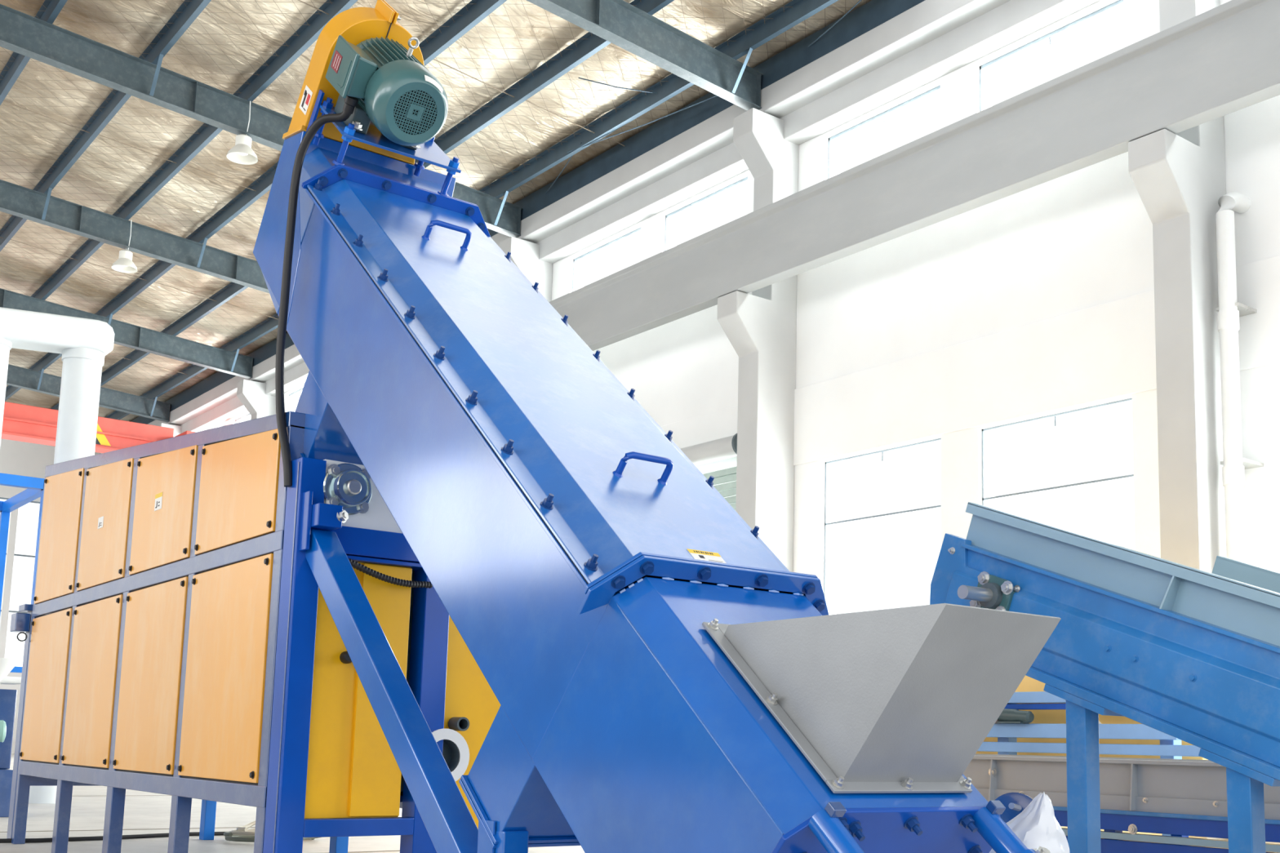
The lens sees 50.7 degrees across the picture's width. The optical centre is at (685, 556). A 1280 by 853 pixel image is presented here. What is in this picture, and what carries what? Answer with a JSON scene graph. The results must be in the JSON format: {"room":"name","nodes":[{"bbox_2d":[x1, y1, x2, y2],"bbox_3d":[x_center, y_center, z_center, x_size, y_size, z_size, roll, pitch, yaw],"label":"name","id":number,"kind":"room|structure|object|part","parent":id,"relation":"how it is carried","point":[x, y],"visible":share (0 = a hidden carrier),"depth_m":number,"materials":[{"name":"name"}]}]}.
{"room":"factory floor","nodes":[
{"label":"factory floor","id":0,"kind":"room"},
{"bbox_2d":[0,438,99,753],"bbox_3d":[-30.059,-0.801,35.922,28.700,11.600,0.300,8,-10,-38],"label":"wall","id":1,"kind":"structure","parent":0,"point":[16,457],"depth_m":42.79,"materials":[{"name":"white paint"}]},
{"bbox_2d":[0,497,39,613],"bbox_3d":[-22.245,0.726,41.910,6.600,5.400,0.050,8,-10,-38],"label":"window","id":2,"kind":"structure","parent":1,"relation":"in","point":[1,498],"depth_m":42.83,"materials":[{"name":"metal"}]},
{"bbox_2d":[0,753,584,852],"bbox_3d":[-11.941,2.329,12.359,28.900,0.204,58.500,8,-10,-38],"label":"floor","id":3,"kind":"structure","parent":0,"point":[144,812],"depth_m":11.19,"materials":[{"name":"grey concrete"}]},
{"bbox_2d":[0,657,21,817],"bbox_3d":[-6.607,1.626,12.232,0.960,1.420,0.850,8,-10,-38],"label":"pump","id":4,"kind":"object","parent":3,"relation":"on","point":[7,697],"visible":0.88,"depth_m":12.33,"materials":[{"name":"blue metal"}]},
{"bbox_3d":[-6.319,1.569,12.135,0.380,0.210,0.210,6,-9,-32],"label":"motor","id":5,"kind":"part","parent":4,"relation":"part of","materials":[{"name":"green metal"}]},
{"bbox_3d":[-6.662,2.124,12.193,0.930,0.420,0.750,8,-10,-38],"label":"tank","id":6,"kind":"part","parent":4,"relation":"part of","materials":[{"name":"blue metal"}]},
{"bbox_3d":[-6.694,1.575,12.425,0.850,0.730,0.450,8,-10,-38],"label":"tank","id":7,"kind":"part","parent":4,"relation":"part of","materials":[{"name":"blue metal"}]},
{"bbox_2d":[0,676,21,684],"bbox_3d":[-6.265,1.142,12.465,0.240,0.060,0.400,8,-10,-38],"label":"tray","id":8,"kind":"object","parent":4,"relation":"on","point":[3,680],"depth_m":12.32,"materials":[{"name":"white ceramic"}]},
{"bbox_2d":[6,604,33,838],"bbox_3d":[-4.780,1.181,9.650,0.160,1.680,0.180,8,-10,-38],"label":"switch box","id":9,"kind":"object","parent":3,"relation":"on","point":[20,623],"visible":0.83,"depth_m":9.67,"materials":[{"name":"metal"}]},
{"bbox_2d":[0,472,44,672],"bbox_3d":[-8.051,0.863,14.158,1.895,3.390,2.000,8,-10,-38],"label":"platform","id":10,"kind":"object","parent":3,"relation":"on","point":[35,486],"visible":0.48,"depth_m":14.61,"materials":[{"name":"metal"}]},
{"bbox_3d":[-7.928,1.100,15.438,0.085,3.280,0.085,8,-10,-38],"label":"post","id":11,"kind":"part","parent":10,"relation":"part of","materials":[{"name":"blue metal"}]},
{"bbox_3d":[-6.749,0.923,13.959,0.085,3.280,0.085,8,-10,-38],"label":"post","id":12,"kind":"part","parent":10,"relation":"part of","materials":[{"name":"blue metal"}]},
{"bbox_2d":[0,306,114,804],"bbox_3d":[-7.739,-0.114,14.394,2.670,5.406,0.441,8,-10,-38],"label":"ventilation duct","id":13,"kind":"object","parent":3,"relation":"on","point":[83,344],"visible":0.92,"depth_m":15.08,"materials":[{"name":"white metal"}]},
{"bbox_2d":[0,831,225,843],"bbox_3d":[-4.136,2.102,10.162,4.009,0.030,0.479,8,-10,-38],"label":"cable","id":14,"kind":"object","parent":3,"relation":"on","point":[193,833],"visible":0.33,"depth_m":9.85,"materials":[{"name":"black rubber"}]},
{"bbox_2d":[11,411,500,852],"bbox_3d":[-2.634,0.518,8.124,1.394,2.680,4.823,8,-10,-38],"label":"tall cabinet","id":15,"kind":"object","parent":3,"relation":"on","point":[184,645],"visible":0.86,"depth_m":6.54,"materials":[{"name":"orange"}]},
{"bbox_3d":[-4.614,0.701,9.583,0.075,2.620,0.060,8,-10,-38],"label":"frame post","id":16,"kind":"part","parent":15,"relation":"part of","materials":[{"name":"metal"}]},
{"bbox_3d":[-4.312,0.875,9.109,0.020,0.998,1.004,8,-10,-38],"label":"door panel","id":17,"kind":"part","parent":15,"relation":"part of","materials":[{"name":"orange wood"}]},
{"bbox_3d":[-4.287,-0.164,9.253,0.020,0.915,1.004,8,-10,-38],"label":"door panel","id":18,"kind":"part","parent":15,"relation":"part of","materials":[{"name":"orange wood"}]},
{"bbox_3d":[-4.099,1.634,9.882,1.304,0.080,0.060,8,-10,-38],"label":"cross rail","id":19,"kind":"part","parent":15,"relation":"part of","materials":[{"name":"grey metal"}]},
{"bbox_3d":[-3.936,0.649,8.723,0.075,2.521,0.090,8,-10,-38],"label":"frame post","id":20,"kind":"part","parent":15,"relation":"part of","materials":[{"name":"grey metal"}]},
{"bbox_3d":[-3.625,0.766,8.247,0.020,1.008,0.999,8,-10,-38],"label":"door panel","id":21,"kind":"part","parent":15,"relation":"part of","materials":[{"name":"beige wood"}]},
{"bbox_3d":[-3.601,-0.221,8.384,0.020,0.802,0.999,8,-10,-38],"label":"door panel","id":22,"kind":"part","parent":15,"relation":"part of","materials":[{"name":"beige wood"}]},
{"bbox_3d":[-3.245,0.596,7.848,0.075,2.419,0.110,8,-10,-38],"label":"frame post","id":23,"kind":"part","parent":15,"relation":"part of","materials":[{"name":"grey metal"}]},
{"bbox_3d":[-3.229,1.268,7.710,0.078,0.094,4.570,8,-10,-38],"label":"rail","id":24,"kind":"part","parent":15,"relation":"part of","materials":[{"name":"metal"}]},
{"bbox_3d":[-2.921,0.656,7.364,0.020,1.020,1.019,8,-10,-38],"label":"door panel","id":25,"kind":"part","parent":15,"relation":"part of","materials":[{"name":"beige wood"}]},
{"bbox_3d":[-3.208,0.158,7.860,0.063,0.132,4.570,8,-10,-38],"label":"rail","id":26,"kind":"part","parent":15,"relation":"part of","materials":[{"name":"metal"}]},
{"bbox_3d":[-2.898,-0.281,7.494,0.020,0.687,1.019,8,-10,-38],"label":"door panel","id":27,"kind":"part","parent":15,"relation":"part of","materials":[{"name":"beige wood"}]},
{"bbox_3d":[-3.181,-0.619,7.974,0.083,0.496,4.570,8,-10,-38],"label":"rail","id":28,"kind":"part","parent":15,"relation":"part of","materials":[{"name":"grey metal"}]},
{"bbox_3d":[-2.542,0.543,6.957,0.075,2.313,0.090,8,-10,-38],"label":"frame post","id":29,"kind":"part","parent":15,"relation":"part of","materials":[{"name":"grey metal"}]},
{"bbox_3d":[-3.599,1.892,10.198,0.080,0.480,0.100,8,-10,-38],"label":"leg","id":30,"kind":"part","parent":15,"relation":"part of","materials":[{"name":"blue metal"}]},
{"bbox_3d":[-2.213,0.544,6.478,0.020,1.031,1.049,8,-10,-38],"label":"door panel","id":31,"kind":"part","parent":15,"relation":"part of","materials":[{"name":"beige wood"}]},
{"bbox_3d":[-2.191,-0.341,6.600,0.020,0.573,1.049,8,-10,-38],"label":"door panel","id":32,"kind":"part","parent":15,"relation":"part of","materials":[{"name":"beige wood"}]},
{"bbox_3d":[-1.825,0.488,6.048,0.075,2.207,0.095,8,-10,-38],"label":"frame post","id":33,"kind":"part","parent":15,"relation":"part of","materials":[{"name":"blue metal"}]},
{"bbox_3d":[-1.726,0.570,5.941,0.116,2.020,0.155,8,-10,-38],"label":"post","id":34,"kind":"part","parent":15,"relation":"part of","materials":[{"name":"blue metal"}]},
{"bbox_3d":[-2.141,1.674,8.368,0.080,0.480,0.100,8,-10,-38],"label":"leg","id":35,"kind":"part","parent":15,"relation":"part of","materials":[{"name":"blue metal"}]},
{"bbox_3d":[-1.485,0.597,6.101,0.463,1.147,0.030,8,-10,-38],"label":"panel","id":36,"kind":"part","parent":15,"relation":"part of","materials":[{"name":"yellow metal"}]},
{"bbox_3d":[-1.281,-0.245,6.338,0.898,0.295,0.030,8,-10,-38],"label":"bearing plate","id":37,"kind":"part","parent":15,"relation":"part of","materials":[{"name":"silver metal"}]},
{"bbox_3d":[-1.217,0.844,6.298,0.130,1.600,0.130,8,-10,-38],"label":"post","id":38,"kind":"part","parent":15,"relation":"part of","materials":[{"name":"blue metal"}]},
{"bbox_3d":[-0.960,0.753,6.564,0.630,1.305,0.030,8,-10,-38],"label":"panel","id":39,"kind":"part","parent":15,"relation":"part of","materials":[{"name":"metal"}]},
{"bbox_2d":[223,831,319,842],"bbox_3d":[-3.134,2.109,10.190,0.628,0.066,0.758,-1,-8,19],"label":"coiled hose","id":40,"kind":"object","parent":3,"relation":"on","point":[228,836],"visible":0.29,"depth_m":9.93,"materials":[{"name":"rubber"}]},
{"bbox_2d":[230,820,255,835],"bbox_3d":[-3.120,2.026,10.211,0.526,0.148,0.595,-1,-8,17],"label":"coiled hose","id":41,"kind":"object","parent":40,"relation":"on","point":[242,830],"visible":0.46,"depth_m":10.05,"materials":[{"name":"beige plastic"}]},
{"bbox_2d":[253,0,1061,852],"bbox_3d":[-0.544,-0.672,5.339,1.000,4.371,4.465,8,-10,-38],"label":"conveyor","id":42,"kind":"object","parent":3,"relation":"on","point":[661,681],"visible":0.97,"depth_m":4.57,"materials":[{"name":"blue metal"}]},
{"bbox_2d":[301,89,306,111],"bbox_3d":[-1.866,-2.228,6.608,0.001,0.119,0.067,8,-10,-38],"label":"print","id":43,"kind":"object","parent":42,"relation":"attached to","point":[304,92],"depth_m":6.61},
{"bbox_2d":[275,110,351,487],"bbox_3d":[-1.739,-1.205,6.196,0.369,1.808,0.104,-2,-9,26],"label":"power cable","id":44,"kind":"object","parent":42,"relation":"hanging from","point":[322,120],"visible":1,"depth_m":6.28,"materials":[{"name":"black rubber"}]},
{"bbox_3d":[-1.584,-2.263,6.233,0.018,0.342,0.352,8,-10,-38],"label":"terminal box lid","id":45,"kind":"part","parent":42,"relation":"part of","materials":[{"name":"teal metal"}]},
{"bbox_3d":[-1.406,-2.244,6.433,0.330,0.508,0.520,8,-10,-38],"label":"motor","id":46,"kind":"part","parent":42,"relation":"part of","materials":[{"name":"teal metal"}]},
{"bbox_3d":[-1.438,-2.037,6.564,0.610,0.295,0.348,8,-10,-38],"label":"motor plate","id":47,"kind":"part","parent":42,"relation":"part of","materials":[{"name":"blue metal"}]},
{"bbox_3d":[-1.236,-2.033,6.180,0.068,0.054,0.046,8,-10,-38],"label":"grille plate","id":48,"kind":"part","parent":42,"relation":"part of","materials":[{"name":"teal metal"}]},
{"bbox_3d":[-1.079,-1.467,6.149,0.221,0.085,0.076,8,-10,-38],"label":"handle","id":49,"kind":"part","parent":42,"relation":"part of","materials":[{"name":"blue metal"}]},
{"bbox_3d":[-0.604,1.165,4.504,0.100,0.500,0.120,8,-10,-38],"label":"support post","id":50,"kind":"part","parent":42,"relation":"part of","materials":[{"name":"blue metal"}]},
{"bbox_3d":[-0.627,-0.801,5.468,0.974,2.120,2.504,8,-10,-38],"label":"lid","id":51,"kind":"part","parent":42,"relation":"part of","materials":[{"name":"blue metal"}]},
{"bbox_3d":[-0.141,-0.314,4.752,0.221,0.085,0.076,8,-10,-38],"label":"handle","id":52,"kind":"part","parent":42,"relation":"part of","materials":[{"name":"blue metal"}]},
{"bbox_2d":[693,550,723,562],"bbox_3d":[0.074,-0.001,4.440,0.097,0.032,0.037,8,-10,-38],"label":"print","id":53,"kind":"object","parent":42,"relation":"attached to","point":[705,555],"depth_m":4.45},
{"bbox_3d":[0.462,0.986,3.771,0.856,0.588,0.497,8,-10,-38],"label":"plate","id":54,"kind":"part","parent":42,"relation":"part of","materials":[{"name":"blue metal"}]},
{"bbox_2d":[989,791,1069,852],"bbox_3d":[1.145,1.128,4.550,0.294,0.672,0.294,8,-10,-38],"label":"plastic sack","id":55,"kind":"object","parent":3,"relation":"on","point":[1037,825],"visible":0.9,"depth_m":4.48,"materials":[{"name":"white plastic"}]},
{"bbox_2d":[975,675,1207,835],"bbox_3d":[3.398,1.709,12.265,1.700,1.750,4.000,8,-10,-38],"label":"machine","id":56,"kind":"object","parent":3,"relation":"on","point":[1119,736],"visible":0.08,"depth_m":11.41,"materials":[{"name":"metal"}]},
{"bbox_3d":[2.830,1.868,11.870,0.120,1.300,0.120,8,-10,-38],"label":"beam post","id":57,"kind":"part","parent":56,"relation":"part of","materials":[{"name":"blue metal"}]},
{"bbox_2d":[995,708,1034,724],"bbox_3d":[2.796,1.369,11.632,0.129,0.131,0.462,8,-10,-38],"label":"motor","id":58,"kind":"object","parent":56,"relation":"on","point":[1007,716],"visible":0.55,"depth_m":11.53,"materials":[{"name":"metal"}]},
{"bbox_3d":[3.823,1.719,10.624,0.120,1.300,0.120,8,-10,-38],"label":"beam post","id":59,"kind":"part","parent":56,"relation":"part of","materials":[{"name":"grey metal"}]},
{"bbox_2d":[929,502,1279,852],"bbox_3d":[2.573,0.607,5.309,1.180,1.982,3.632,8,-10,-38],"label":"conveyor","id":60,"kind":"object","parent":3,"relation":"on","point":[1189,655],"visible":0.83,"depth_m":5.70,"materials":[{"name":"blue metal"}]},
{"bbox_3d":[1.349,0.139,6.424,0.050,0.530,0.463,8,-10,-38],"label":"head plate","id":61,"kind":"part","parent":60,"relation":"part of","materials":[{"name":"blue metal"}]},
{"bbox_3d":[1.711,1.130,5.801,0.100,1.040,0.100,8,-10,-38],"label":"leg","id":62,"kind":"part","parent":60,"relation":"part of","materials":[{"name":"blue metal"}]},
{"bbox_3d":[2.315,0.594,5.114,0.085,1.612,3.479,8,-10,-38],"label":"rail","id":63,"kind":"part","parent":60,"relation":"part of","materials":[{"name":"blue metal"}]},
{"bbox_3d":[2.167,1.190,5.207,0.100,0.780,0.100,8,-10,-38],"label":"leg","id":64,"kind":"part","parent":60,"relation":"part of","materials":[{"name":"blue metal"}]},
{"bbox_2d":[963,754,1279,852],"bbox_3d":[3.068,1.692,8.665,0.888,0.780,4.800,8,-10,-38],"label":"conveyor","id":65,"kind":"object","parent":3,"relation":"on","point":[1180,798],"visible":0.51,"depth_m":8.35,"materials":[{"name":"grey metal"}]},
{"bbox_2d":[994,792,1033,823],"bbox_3d":[1.267,1.224,5.132,0.194,0.647,0.182,4,-8,-17],"label":"handwheel","id":66,"kind":"object","parent":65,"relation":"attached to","point":[1015,803],"visible":0.24,"depth_m":5.16,"materials":[{"name":"blue metal"}]},
{"bbox_3d":[1.245,0.945,5.101,0.024,0.033,0.082,-4,-9,33],"label":"wheel handle","id":67,"kind":"part","parent":66,"relation":"part of","materials":[{"name":"metal"}]},
{"bbox_3d":[2.705,1.886,8.532,0.080,0.340,0.080,8,-10,-38],"label":"leg","id":68,"kind":"part","parent":65,"relation":"part of","materials":[{"name":"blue metal"}]},
{"bbox_3d":[2.773,1.600,8.441,0.105,0.025,4.800,8,-10,-38],"label":"blue rail","id":69,"kind":"part","parent":65,"relation":"part of","materials":[{"name":"metal"}]},
{"bbox_3d":[2.777,1.653,8.438,0.090,0.120,4.800,8,-10,-38],"label":"blue rail","id":70,"kind":"part","parent":65,"relation":"part of","materials":[{"name":"metal"}]},
{"bbox_3d":[2.775,1.906,8.406,0.080,0.270,4.800,8,-10,-38],"label":"rail","id":71,"kind":"part","parent":65,"relation":"part of","materials":[{"name":"blue metal"}]},
{"bbox_3d":[3.292,1.964,8.991,0.080,0.340,0.080,8,-10,-38],"label":"leg","id":72,"kind":"part","parent":65,"relation":"part of","materials":[{"name":"blue metal"}]},
{"bbox_2d":[0,0,924,424],"bbox_3d":[-14.767,-8.067,17.255,28.900,2.318,49.700,8,-10,-38],"label":"ceiling","id":73,"kind":"structure","parent":0,"point":[113,113],"depth_m":21.50,"materials":[{"name":"beige metal"}]},
{"bbox_3d":[-13.413,-6.417,28.186,1.452,0.124,0.015,8,-10,-40],"label":"sag rod","id":74,"kind":"part","parent":73,"relation":"part of","materials":[{"name":"metal"}]},
{"bbox_3d":[-10.571,-7.273,22.308,1.472,0.125,0.015,8,-10,-40],"label":"sag rod","id":75,"kind":"part","parent":73,"relation":"part of","materials":[{"name":"metal"}]},
{"bbox_3d":[-12.287,-6.160,29.052,1.432,0.122,0.015,8,-10,-40],"label":"sag rod","id":76,"kind":"part","parent":73,"relation":"part of","materials":[{"name":"metal"}]},
{"bbox_2d":[111,219,137,273],"bbox_3d":[-10.790,-6.020,26.075,0.467,0.964,0.467,8,-10,-38],"label":"pendant lamp","id":77,"kind":"object","parent":73,"relation":"hanging from","point":[125,264],"visible":1,"depth_m":25.98,"materials":[{"name":"white metal"}]},
{"bbox_3d":[-10.800,-5.637,26.022,0.467,0.190,0.467,8,-10,-38],"label":"lamp shade","id":78,"kind":"part","parent":77,"relation":"part of","materials":[{"name":"white ceramic"}]},
{"bbox_3d":[-9.429,-7.013,23.187,1.452,0.124,0.015,8,-10,-40],"label":"sag rod","id":79,"kind":"part","parent":73,"relation":"part of","materials":[{"name":"metal"}]},
{"bbox_3d":[-13.926,-5.028,35.857,1.472,0.125,0.015,8,-10,-40],"label":"sag rod","id":80,"kind":"part","parent":73,"relation":"part of","materials":[{"name":"metal"}]},
{"bbox_3d":[-11.122,-5.894,29.949,1.552,0.131,0.015,8,-10,-40],"label":"sag rod","id":81,"kind":"part","parent":73,"relation":"part of","materials":[{"name":"metal"}]},
{"bbox_3d":[-8.303,-6.756,24.054,1.432,0.122,0.015,8,-10,-40],"label":"sag rod","id":82,"kind":"part","parent":73,"relation":"part of","materials":[{"name":"metal"}]},
{"bbox_2d":[226,101,257,164],"bbox_3d":[-6.868,-6.647,21.030,0.467,0.930,0.467,8,-10,-38],"label":"pendant lamp","id":83,"kind":"object","parent":73,"relation":"hanging from","point":[242,153],"visible":1,"depth_m":20.95,"materials":[{"name":"white metal"}]},
{"bbox_3d":[-6.877,-6.281,20.979,0.467,0.190,0.467,8,-10,-38],"label":"lamp shade","id":84,"kind":"part","parent":83,"relation":"part of","materials":[{"name":"white ceramic"}]},
{"bbox_3d":[-6.877,-6.306,20.983,0.200,0.140,0.200,8,-10,-38],"label":"bulb","id":85,"kind":"part","parent":83,"relation":"part of","materials":[{"name":"white glass"}]},
{"bbox_3d":[-9.941,-5.624,30.858,1.472,0.125,0.015,8,-10,-40],"label":"sag rod","id":86,"kind":"part","parent":73,"relation":"part of","materials":[{"name":"metal"}]},
{"bbox_3d":[-5.445,-7.609,18.188,1.452,0.124,0.015,8,-10,-40],"label":"sag rod","id":87,"kind":"part","parent":73,"relation":"part of","materials":[{"name":"metal"}]},
{"bbox_3d":[-3.154,-7.086,19.952,1.552,0.131,0.015,8,-10,-40],"label":"sag rod","id":88,"kind":"part","parent":73,"relation":"part of","materials":[{"name":"metal"}]},
{"bbox_3d":[-1.973,-6.816,20.860,1.472,0.125,0.015,8,-10,-40],"label":"sag rod","id":89,"kind":"part","parent":73,"relation":"part of","materials":[{"name":"metal"}]},
{"bbox_3d":[-2.106,-6.442,22.657,0.017,0.073,2.405,4,-8,-21],"label":"bracing rod","id":90,"kind":"part","parent":73,"relation":"part of","materials":[{"name":"metal"}]},
{"bbox_3d":[-1.125,-6.623,21.514,0.703,0.068,0.015,9,-11,-42],"label":"sag rod","id":91,"kind":"part","parent":73,"relation":"part of","materials":[{"name":"metal"}]},
{"bbox_3d":[-1.000,-6.961,19.940,1.168,0.151,0.017,2,-8,-7],"label":"bracing rod","id":92,"kind":"part","parent":73,"relation":"part of","materials":[{"name":"metal"}]},
{"bbox_3d":[-0.612,-6.600,20.527,0.417,0.216,3.702,8,-10,-38],"label":"bracing rod","id":93,"kind":"part","parent":73,"relation":"part of","materials":[{"name":"metal"}]},
{"bbox_3d":[2.060,-7.032,17.506,0.017,0.058,2.669,5,-9,-25],"label":"bracing rod","id":94,"kind":"part","parent":73,"relation":"part of","materials":[{"name":"metal"}]},
{"bbox_2d":[99,0,1279,844],"bbox_3d":[-3.500,-1.167,24.230,1.460,10.400,51.140,8,-10,-38],"label":"wall","id":95,"kind":"structure","parent":0,"point":[1049,248],"depth_m":16.25,"materials":[{"name":"white paint"}]},
{"bbox_2d":[1,401,195,453],"bbox_3d":[-21.779,-3.974,29.864,21.600,0.820,3.200,8,-10,-38],"label":"crane","id":96,"kind":"object","parent":95,"relation":"attached to","point":[20,423],"visible":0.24,"depth_m":33.86,"materials":[{"name":"red metal"}]},
{"bbox_2d":[235,413,250,423],"bbox_3d":[-11.543,-3.203,35.722,0.060,1.200,2.080,8,-10,-38],"label":"window","id":97,"kind":"structure","parent":95,"relation":"in","point":[249,414],"depth_m":36.17,"materials":[{"name":"metal"}]},
{"bbox_2d":[288,388,302,411],"bbox_3d":[-9.234,-3.549,32.825,0.060,1.200,2.080,8,-10,-38],"label":"window","id":98,"kind":"structure","parent":95,"relation":"in","point":[291,395],"depth_m":33.64,"materials":[{"name":"metal"}]},
{"bbox_2d":[572,227,640,291],"bbox_3d":[-1.316,-4.733,22.890,0.060,1.200,2.080,8,-10,-38],"label":"window","id":99,"kind":"structure","parent":95,"relation":"in","point":[608,245],"depth_m":23.20,"materials":[{"name":"metal"}]},
{"bbox_2d":[664,176,747,250],"bbox_3d":[0.335,-4.980,20.819,0.060,1.200,2.080,8,-10,-38],"label":"window","id":100,"kind":"structure","parent":95,"relation":"in","point":[744,180],"depth_m":21.09,"materials":[{"name":"metal"}]},
{"bbox_2d":[680,433,737,510],"bbox_3d":[-0.525,-0.608,20.620,0.340,1.935,4.250,8,-10,-38],"label":"window","id":101,"kind":"structure","parent":95,"relation":"in","point":[724,480],"depth_m":19.33,"materials":[{"name":"glass"}]},
{"bbox_3d":[0.798,-1.593,19.095,0.340,0.340,0.050,8,-10,-38],"label":"housing plate","id":102,"kind":"part","parent":101,"relation":"part of","materials":[{"name":"grey metal"}]},
{"bbox_2d":[823,438,941,609],"bbox_3d":[2.505,0.319,17.139,0.060,3.400,2.080,8,-10,-38],"label":"window","id":103,"kind":"structure","parent":95,"relation":"in","point":[827,523],"depth_m":17.91,"materials":[{"name":"metal"}]},
{"bbox_2d":[827,84,940,178],"bbox_3d":[2.643,-5.325,17.922,0.060,1.200,2.080,8,-10,-38],"label":"window","id":104,"kind":"structure","parent":95,"relation":"in","point":[882,115],"depth_m":18.13,"materials":[{"name":"metal"}]},
{"bbox_2d":[979,0,1123,111],"bbox_3d":[4.294,-5.572,15.851,0.060,1.200,2.080,8,-10,-38],"label":"window","id":105,"kind":"structure","parent":95,"relation":"in","point":[1118,3],"depth_m":16.03,"materials":[{"name":"metal"}]},
{"bbox_2d":[982,397,1133,506],"bbox_3d":[4.156,0.072,15.068,0.060,3.400,2.080,8,-10,-38],"label":"window","id":106,"kind":"structure","parent":95,"relation":"in","point":[984,499],"depth_m":15.43,"materials":[{"name":"metal"}]},
{"bbox_2d":[1215,191,1263,563],"bbox_3d":[5.381,-0.484,13.080,0.450,6.414,0.240,8,-10,-38],"label":"downpipe","id":107,"kind":"object","parent":95,"relation":"attached to","point":[1229,310],"visible":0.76,"depth_m":13.13,"materials":[{"name":"white plastic"}]}
]}

